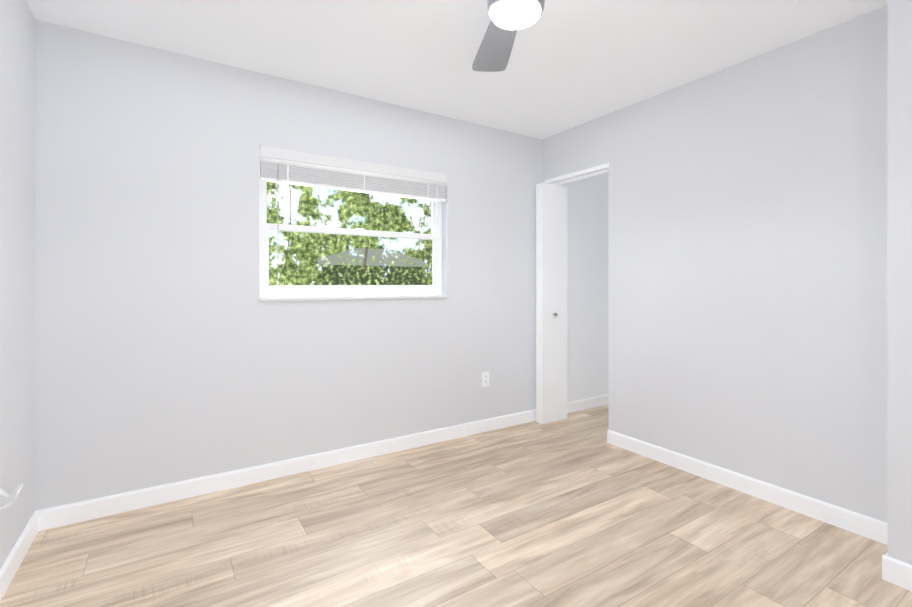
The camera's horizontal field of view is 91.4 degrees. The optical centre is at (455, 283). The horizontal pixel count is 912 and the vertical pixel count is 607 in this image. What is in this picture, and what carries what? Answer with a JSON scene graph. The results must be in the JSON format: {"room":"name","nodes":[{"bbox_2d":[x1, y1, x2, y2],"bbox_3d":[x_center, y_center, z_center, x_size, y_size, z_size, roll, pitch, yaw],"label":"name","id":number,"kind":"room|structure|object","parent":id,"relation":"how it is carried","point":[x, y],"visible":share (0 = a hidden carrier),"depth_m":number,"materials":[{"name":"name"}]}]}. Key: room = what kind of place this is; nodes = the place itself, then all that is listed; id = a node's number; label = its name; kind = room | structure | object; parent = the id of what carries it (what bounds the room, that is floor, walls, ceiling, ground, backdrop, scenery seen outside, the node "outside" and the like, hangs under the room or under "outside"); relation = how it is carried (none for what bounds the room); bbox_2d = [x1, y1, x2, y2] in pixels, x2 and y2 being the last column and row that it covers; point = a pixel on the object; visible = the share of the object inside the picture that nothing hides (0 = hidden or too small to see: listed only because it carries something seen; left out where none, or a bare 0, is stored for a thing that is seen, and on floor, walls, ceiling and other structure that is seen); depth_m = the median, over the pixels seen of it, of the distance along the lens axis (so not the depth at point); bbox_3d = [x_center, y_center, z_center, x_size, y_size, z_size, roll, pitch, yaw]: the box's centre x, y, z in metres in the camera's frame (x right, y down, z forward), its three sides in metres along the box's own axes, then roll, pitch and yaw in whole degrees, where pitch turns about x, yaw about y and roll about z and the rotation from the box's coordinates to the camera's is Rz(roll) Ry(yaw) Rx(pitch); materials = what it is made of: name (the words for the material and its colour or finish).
{"room":"empty bedroom","nodes":[
{"label":"empty bedroom","id":0,"kind":"room"},
{"bbox_2d":[0,0,34,568],"bbox_3d":[-1.173,-0.040,0.679,0.150,2.440,3.635,0,0,-33],"label":"wall","id":1,"kind":"structure","parent":0,"point":[17,243],"depth_m":1.88,"materials":[{"name":"paint"}]},
{"bbox_2d":[0,484,22,511],"bbox_3d":[-1.624,0.781,1.612,0.095,0.127,0.070,0,0,-33],"label":"cable","id":2,"kind":"object","parent":1,"relation":"attached to","point":[8,495],"visible":1,"depth_m":1.61,"materials":[{"name":"white plastic"}]},
{"bbox_2d":[0,509,43,601],"bbox_3d":[-1.104,1.132,0.723,0.013,0.095,3.335,0,0,-33],"label":"baseboard","id":3,"kind":"structure","parent":1,"relation":"attached to","point":[16,556],"depth_m":1.87,"materials":[{"name":"white wood"}]},
{"bbox_2d":[35,20,607,510],"bbox_3d":[-0.263,-0.040,3.330,4.240,2.440,0.150,0,0,-33],"label":"wall","id":4,"kind":"structure","parent":0,"point":[170,347],"depth_m":2.57,"materials":[{"name":"paint"}]},
{"bbox_2d":[44,409,535,529],"bbox_3d":[-0.611,1.133,3.010,3.250,0.095,0.013,0,0,-33],"label":"baseboard","id":5,"kind":"structure","parent":4,"relation":"attached to","point":[62,515],"depth_m":2.63,"materials":[{"name":"white wood"}]},
{"bbox_2d":[259,148,441,296],"bbox_3d":[-0.682,-0.372,3.108,1.315,0.915,0.072,0,0,-33],"label":"window","id":6,"kind":"structure","parent":4,"relation":"in","point":[266,289],"depth_m":3.02,"materials":[{"name":"white plastic"}]},
{"bbox_2d":[260,145,446,286],"bbox_3d":[-0.626,-0.404,3.020,1.309,0.848,0.042,0,0,-33],"label":"window blind","id":7,"kind":"object","parent":6,"relation":"attached to","point":[285,166],"visible":1,"depth_m":2.94,"materials":[{"name":"white plastic"}]},
{"bbox_2d":[259,295,448,301],"bbox_3d":[-0.638,0.096,3.039,1.323,0.022,0.096,0,0,-33],"label":"window sill","id":8,"kind":"structure","parent":4,"relation":"attached to","point":[344,297],"depth_m":2.93,"materials":[{"name":"white wood"}]},
{"bbox_2d":[482,372,488,386],"bbox_3d":[0.239,0.765,3.557,0.070,0.115,0.008,0,0,-33],"label":"electrical outlet","id":9,"kind":"object","parent":4,"relation":"attached to","point":[485,379],"visible":1,"depth_m":3.55,"materials":[{"name":"white plastic"}]},
{"bbox_2d":[567,394,607,412],"bbox_3d":[1.209,1.133,4.174,0.830,0.095,0.013,0,0,-33],"label":"baseboard","id":10,"kind":"structure","parent":4,"relation":"attached to","point":[588,403],"depth_m":4.18,"materials":[{"name":"white wood"}]},
{"bbox_2d":[0,405,911,606],"bbox_3d":[0.684,1.210,1.867,4.560,0.060,3.635,0,0,-33],"label":"floor","id":11,"kind":"structure","parent":0,"point":[574,509],"depth_m":2.03,"materials":[{"name":"brown wood"}]},
{"bbox_2d":[26,0,886,138],"bbox_3d":[0.684,-1.290,1.868,4.560,0.060,3.635,0,0,-33],"label":"ceiling","id":12,"kind":"structure","parent":0,"point":[572,64],"depth_m":2.33,"materials":[{"name":"paint"}]},
{"bbox_2d":[472,0,544,71],"bbox_3d":[0.105,-1.120,1.613,1.042,0.280,1.130,0,0,-33],"label":"ceiling fan","id":13,"kind":"object","parent":12,"relation":"hanging from","point":[509,18],"visible":1,"depth_m":1.87,"materials":[{"name":"silver metal"}]},
{"bbox_2d":[542,0,911,564],"bbox_3d":[1.565,-0.040,2.430,0.450,2.440,3.335,0,0,-33],"label":"wall","id":14,"kind":"structure","parent":0,"point":[760,267],"depth_m":2.38,"materials":[{"name":"paint"}]},
{"bbox_2d":[536,183,566,423],"bbox_3d":[0.826,0.168,3.784,0.309,2.025,0.110,0,0,-33],"label":"bifold door","id":15,"kind":"structure","parent":14,"relation":"in","point":[551,302],"depth_m":3.75,"materials":[{"name":"white wood"}]},
{"bbox_2d":[545,163,608,184],"bbox_3d":[0.977,-0.866,3.589,0.072,0.053,0.658,0,0,-33],"label":"door frame","id":16,"kind":"structure","parent":14,"relation":"attached to","point":[582,172],"depth_m":3.55,"materials":[{"name":"white wood"}]},
{"bbox_2d":[607,430,886,544],"bbox_3d":[1.559,1.133,2.623,0.013,0.095,1.605,0,0,-33],"label":"baseboard","id":17,"kind":"structure","parent":14,"relation":"attached to","point":[868,527],"depth_m":2.43,"materials":[{"name":"white wood"}]},
{"bbox_2d":[882,553,911,590],"bbox_3d":[1.979,1.132,1.353,0.013,0.095,1.013,0,0,-33],"label":"baseboard","id":18,"kind":"structure","parent":14,"relation":"attached to","point":[897,572],"depth_m":1.74,"materials":[{"name":"white wood"}]},
{"label":"outside","id":19,"kind":"structure","parent":0,"visible":0},
{"bbox_2d":[267,181,431,284],"bbox_3d":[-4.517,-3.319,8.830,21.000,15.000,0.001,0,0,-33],"label":"window glass","id":20,"kind":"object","parent":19,"point":[343,251],"depth_m":10.12,"materials":[{"name":"clear glass"}]}
]}

